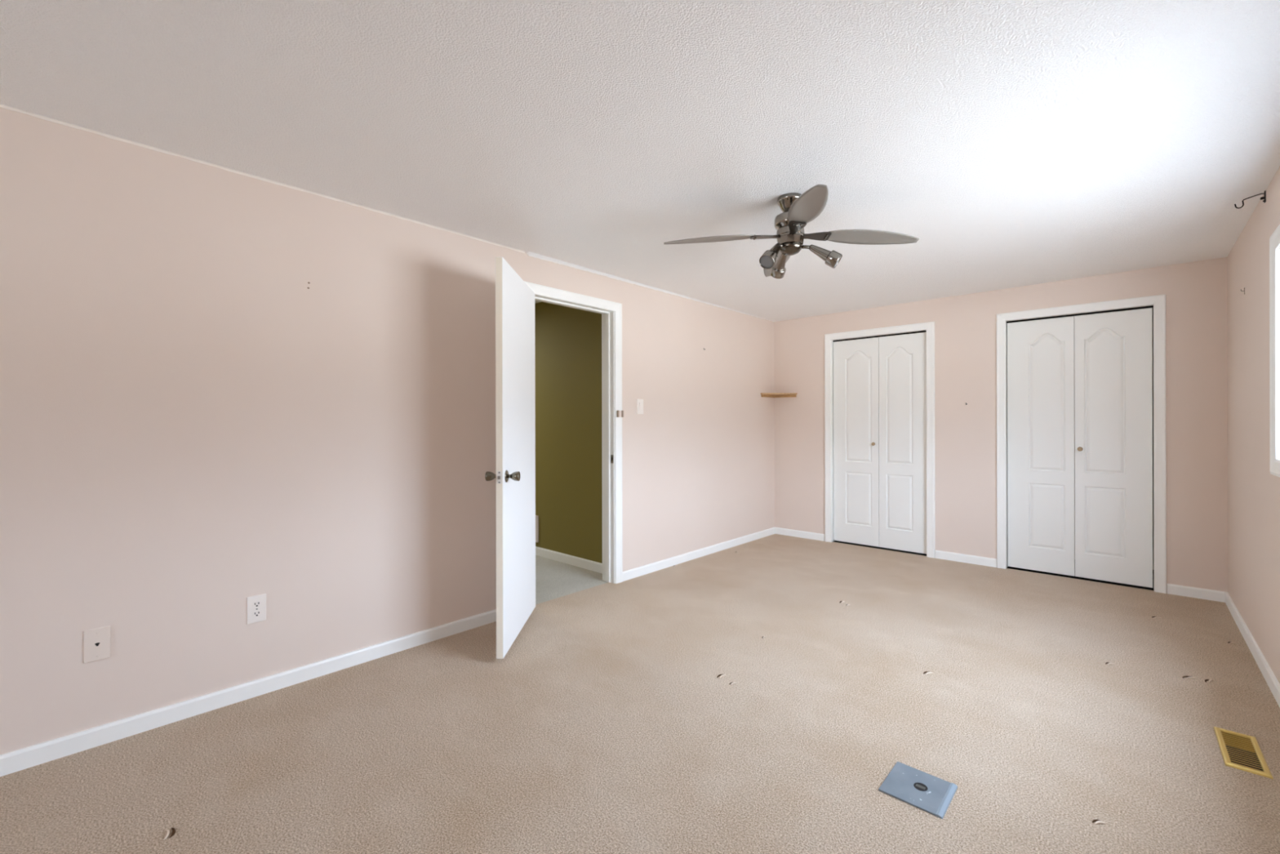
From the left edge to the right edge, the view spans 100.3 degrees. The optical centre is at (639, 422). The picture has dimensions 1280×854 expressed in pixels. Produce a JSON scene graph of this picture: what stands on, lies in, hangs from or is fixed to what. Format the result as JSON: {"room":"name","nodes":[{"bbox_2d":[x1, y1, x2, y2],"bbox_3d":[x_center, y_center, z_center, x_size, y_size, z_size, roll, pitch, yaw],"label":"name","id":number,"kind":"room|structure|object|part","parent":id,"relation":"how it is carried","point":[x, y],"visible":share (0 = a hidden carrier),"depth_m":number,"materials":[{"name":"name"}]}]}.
{"room":"empty bedroom","nodes":[
{"label":"empty bedroom","id":0,"kind":"room"},
{"bbox_2d":[0,107,774,755],"bbox_3d":[-1.410,0.056,2.699,0.126,2.254,8.460,0,0,43],"label":"wall","id":1,"kind":"structure","parent":0,"point":[191,429],"depth_m":2.31,"materials":[{"name":"beige paint"}]},
{"bbox_2d":[83,625,111,662],"bbox_3d":[-1.996,0.813,1.963,0.008,0.118,0.070,0,0,43],"label":"phone jack","id":2,"kind":"object","parent":1,"relation":"attached to","point":[96,642],"visible":1,"depth_m":1.96,"materials":[{"name":"beige plastic"}]},
{"bbox_2d":[0,608,496,776],"bbox_3d":[-2.453,1.151,1.460,0.013,0.068,5.021,0,0,43],"label":"baseboard","id":3,"kind":"structure","parent":1,"relation":"attached to","point":[25,757],"depth_m":2.21,"materials":[{"name":"white paint"}]},
{"bbox_2d":[246,593,266,624],"bbox_3d":[-1.666,0.808,2.320,0.008,0.116,0.070,0,0,43],"label":"power outlet","id":4,"kind":"object","parent":1,"relation":"attached to","point":[255,605],"visible":1,"depth_m":2.32,"materials":[{"name":"white plastic"}]},
{"bbox_2d":[252,610,261,617],"bbox_3d":[-1.664,0.828,2.319,0.004,0.023,0.033,0,0,43],"label":"receptacle","id":5,"kind":"object","parent":4,"relation":"attached to","point":[255,613],"depth_m":2.32,"materials":[{"name":"white plastic"}]},
{"bbox_2d":[252,600,261,607],"bbox_3d":[-1.665,0.787,2.319,0.004,0.023,0.033,0,0,43],"label":"receptacle","id":6,"kind":"object","parent":4,"relation":"attached to","point":[255,603],"depth_m":2.32,"materials":[{"name":"white plastic"}]},
{"bbox_2d":[0,104,524,253],"bbox_3d":[-2.441,-1.065,1.481,0.012,0.010,5.075,0,0,43],"label":"trim","id":7,"kind":"structure","parent":1,"relation":"attached to","point":[1,105],"depth_m":2.24,"materials":[{"name":"white paint"}]},
{"bbox_2d":[484,257,535,658],"bbox_3d":[-0.681,0.170,2.980,0.166,1.963,0.765,0,0,1],"label":"door","id":8,"kind":"structure","parent":1,"relation":"in","point":[515,375],"depth_m":2.83,"materials":[{"name":"white paint"}]},
{"bbox_3d":[-0.740,0.267,2.671,0.058,0.048,0.048,0,0,1],"label":"knob","id":9,"kind":"part","parent":8,"relation":"part of","materials":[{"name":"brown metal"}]},
{"bbox_3d":[-0.687,0.267,2.603,0.023,0.060,0.010,0,0,1],"label":"latch plate","id":10,"kind":"part","parent":8,"relation":"part of","materials":[{"name":"silver metal"}]},
{"bbox_3d":[-0.631,0.266,2.669,0.058,0.048,0.048,0,0,1],"label":"knob","id":11,"kind":"part","parent":8,"relation":"part of","materials":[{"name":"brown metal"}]},
{"bbox_2d":[524,280,622,583],"bbox_3d":[-0.492,0.147,3.680,0.146,2.068,0.915,0,0,43],"label":"door frame","id":12,"kind":"structure","parent":1,"relation":"attached to","point":[611,311],"depth_m":3.94,"materials":[{"name":"white paint"}]},
{"bbox_3d":[-0.206,0.266,3.937,0.026,0.060,0.003,0,0,43],"label":"strike plate","id":13,"kind":"part","parent":12,"relation":"part of","materials":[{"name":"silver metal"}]},
{"bbox_2d":[617,410,623,417],"bbox_3d":[-0.146,-0.068,3.942,0.012,0.050,0.062,0,0,43],"label":"door catch","id":14,"kind":"structure","parent":1,"relation":"in","point":[620,413],"depth_m":3.95,"materials":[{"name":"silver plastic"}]},
{"bbox_2d":[636,399,643,413],"bbox_3d":[0.003,-0.127,4.132,0.013,0.116,0.072,0,0,43],"label":"light switch","id":15,"kind":"object","parent":1,"relation":"attached to","point":[639,402],"visible":1,"depth_m":4.12,"materials":[{"name":"white plastic"}]},
{"bbox_2d":[525,251,773,321],"bbox_3d":[0.368,-1.066,4.515,0.035,0.020,3.174,0,0,43],"label":"trim","id":16,"kind":"structure","parent":1,"relation":"attached to","point":[528,253],"depth_m":3.88,"materials":[{"name":"white paint"}]},
{"bbox_2d":[622,527,775,581],"bbox_3d":[0.647,1.145,4.827,0.013,0.068,2.319,0,0,43],"label":"baseboard","id":17,"kind":"structure","parent":1,"relation":"attached to","point":[648,568],"depth_m":4.61,"materials":[{"name":"white paint"}]},
{"bbox_2d":[760,392,797,397],"bbox_3d":[1.431,-0.287,5.493,0.267,0.040,0.297,0,0,43],"label":"corner shelf","id":18,"kind":"object","parent":1,"relation":"attached to","point":[763,394],"visible":1,"depth_m":5.54,"materials":[{"name":"brown wood"}]},
{"bbox_2d":[534,302,602,563],"bbox_3d":[-1.189,0.055,5.079,2.774,2.254,0.080,0,0,43],"label":"wall","id":19,"kind":"structure","parent":0,"point":[568,340],"depth_m":4.47,"materials":[{"name":"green paint"}]},
{"bbox_2d":[535,515,538,542],"bbox_3d":[-1.018,0.945,4.852,0.290,0.236,0.024,0,0,43],"label":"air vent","id":20,"kind":"object","parent":19,"relation":"in","point":[536,516],"visible":0.05,"depth_m":4.76,"materials":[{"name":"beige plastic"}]},
{"bbox_2d":[535,546,602,573],"bbox_3d":[-1.219,1.145,5.045,2.772,0.075,0.013,0,0,43],"label":"baseboard","id":21,"kind":"structure","parent":19,"relation":"attached to","point":[590,565],"depth_m":4.45,"materials":[{"name":"white paint"}]},
{"bbox_2d":[0,0,1279,321],"bbox_3d":[-0.922,-1.123,2.723,6.363,0.100,9.360,0,0,43],"label":"ceiling","id":22,"kind":"structure","parent":0,"point":[1021,143],"depth_m":1.87,"materials":[{"name":"white paint"}]},
{"bbox_2d":[663,184,919,279],"bbox_3d":[0.718,-0.887,2.559,0.907,0.377,0.856,0,0,-42],"label":"ceiling fan","id":23,"kind":"object","parent":22,"relation":"hanging from","point":[798,210],"visible":1,"depth_m":2.51,"materials":[{"name":"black metal"}]},
{"bbox_3d":[0.332,-0.882,2.569,0.434,0.040,0.131,0,0,0],"label":"blade","id":24,"kind":"part","parent":23,"relation":"part of","materials":[{"name":"white wood"}]},
{"bbox_3d":[0.745,-0.883,2.943,0.133,0.040,0.436,0,0,0],"label":"blade","id":25,"kind":"part","parent":23,"relation":"part of","materials":[{"name":"silver metal"}]},
{"bbox_3d":[0.720,-0.827,2.556,0.112,0.042,0.112,0,0,0],"label":"lamp shade","id":26,"kind":"part","parent":23,"relation":"part of","materials":[{"name":"silver metal"}]},
{"bbox_3d":[0.790,-0.837,2.543,0.052,0.021,0.016,0,0,11],"label":"arm","id":27,"kind":"part","parent":23,"relation":"part of","materials":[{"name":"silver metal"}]},
{"bbox_3d":[0.689,-0.883,2.170,0.135,0.040,0.436,0,0,0],"label":"blade","id":28,"kind":"part","parent":23,"relation":"part of","materials":[{"name":"white wood"}]},
{"bbox_3d":[1.108,-0.884,2.549,0.434,0.040,0.131,0,0,0],"label":"blade","id":29,"kind":"part","parent":23,"relation":"part of","materials":[{"name":"white wood"}]},
{"bbox_2d":[0,533,1279,853],"bbox_3d":[-1.221,1.209,2.541,6.163,0.067,8.281,0,0,43],"label":"floor","id":30,"kind":"structure","parent":0,"point":[761,695],"depth_m":2.02,"materials":[{"name":"beige carpet"}]},
{"bbox_2d":[878,760,957,818],"bbox_3d":[0.896,1.174,1.719,0.184,0.008,0.189,0,0,43],"label":"floor plate","id":31,"kind":"object","parent":30,"relation":"on","point":[932,794],"visible":1,"depth_m":1.71,"materials":[{"name":"blue paint"}]},
{"bbox_2d":[1213,726,1273,778],"bbox_3d":[2.151,1.171,1.910,0.108,0.008,0.302,0,0,42],"label":"floor vent","id":32,"kind":"object","parent":30,"relation":"in","point":[1243,752],"visible":1,"depth_m":1.90,"materials":[{"name":"gold metal"}]},
{"bbox_2d":[773,257,1227,593],"bbox_3d":[2.905,0.076,4.884,3.263,2.314,0.800,0,0,43],"label":"wall","id":33,"kind":"structure","parent":0,"point":[1196,291],"depth_m":4.38,"materials":[{"name":"beige paint"}]},
{"bbox_2d":[774,526,824,541],"bbox_3d":[1.635,1.142,5.503,0.550,0.068,0.013,0,0,43],"label":"baseboard","id":34,"kind":"structure","parent":33,"relation":"attached to","point":[791,532],"depth_m":5.48,"materials":[{"name":"white paint"}]},
{"bbox_2d":[832,330,926,553],"bbox_3d":[2.229,0.171,5.007,0.856,1.981,0.063,0,0,43],"label":"door","id":35,"kind":"structure","parent":33,"relation":"in","point":[880,383],"depth_m":4.98,"materials":[{"name":"white wood"}]},
{"bbox_2d":[824,321,935,558],"bbox_3d":[2.234,0.146,5.013,0.984,2.058,0.120,0,0,43],"label":"door frame","id":36,"kind":"structure","parent":33,"relation":"attached to","point":[929,326],"depth_m":4.96,"materials":[{"name":"white paint"}]},
{"bbox_2d":[935,550,996,567],"bbox_3d":[2.734,1.140,4.491,0.447,0.068,0.013,0,0,43],"label":"baseboard","id":37,"kind":"structure","parent":33,"relation":"attached to","point":[978,560],"depth_m":4.48,"materials":[{"name":"white paint"}]},
{"bbox_2d":[1006,305,1153,587],"bbox_3d":[3.286,0.167,4.034,0.859,1.983,0.063,0,0,43],"label":"door","id":38,"kind":"structure","parent":33,"relation":"in","point":[1094,519],"depth_m":4.01,"materials":[{"name":"white wood"}]},
{"bbox_3d":[3.299,0.195,4.001,0.033,0.033,0.033,0,0,43],"label":"knob","id":39,"kind":"part","parent":38,"relation":"part of","materials":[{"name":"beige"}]},
{"bbox_2d":[996,293,1166,593],"bbox_3d":[3.291,0.144,4.039,0.981,2.057,0.120,0,0,43],"label":"door frame","id":40,"kind":"structure","parent":33,"relation":"attached to","point":[1158,301],"depth_m":3.77,"materials":[{"name":"white paint"}]},
{"bbox_2d":[1167,583,1225,602],"bbox_3d":[3.724,1.138,3.580,0.269,0.068,0.013,0,0,43],"label":"baseboard","id":41,"kind":"structure","parent":33,"relation":"attached to","point":[1176,589],"depth_m":3.57,"materials":[{"name":"white paint"}]},
{"bbox_2d":[1226,166,1279,683],"bbox_3d":[1.083,0.050,0.403,0.126,2.254,8.460,0,0,43],"label":"wall","id":42,"kind":"structure","parent":0,"point":[1253,491],"depth_m":2.73,"materials":[{"name":"beige paint"}]},
{"bbox_2d":[1234,190,1266,208],"bbox_3d":[2.874,-1.049,2.517,0.098,0.059,0.020,0,0,43],"label":"curtain bracket","id":43,"kind":"object","parent":42,"relation":"attached to","point":[1264,197],"visible":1,"depth_m":2.49,"materials":[{"name":"black metal"}]},
{"bbox_3d":[2.905,-1.052,2.489,0.016,0.052,0.020,0,0,43],"label":"wall plate","id":44,"kind":"part","parent":43,"relation":"part of","materials":[{"name":"black metal"}]},
{"bbox_2d":[1225,591,1279,707],"bbox_3d":[1.034,1.144,0.450,0.013,0.068,8.260,0,0,43],"label":"baseboard","id":45,"kind":"structure","parent":42,"relation":"attached to","point":[1273,684],"depth_m":2.64,"materials":[{"name":"white paint"}]},
{"bbox_2d":[1269,224,1279,477],"bbox_3d":[2.164,-0.290,1.594,0.148,1.027,1.814,0,0,43],"label":"window","id":46,"kind":"structure","parent":42,"relation":"in","point":[1274,239],"depth_m":2.26,"materials":[{"name":"white paint"}]}
]}

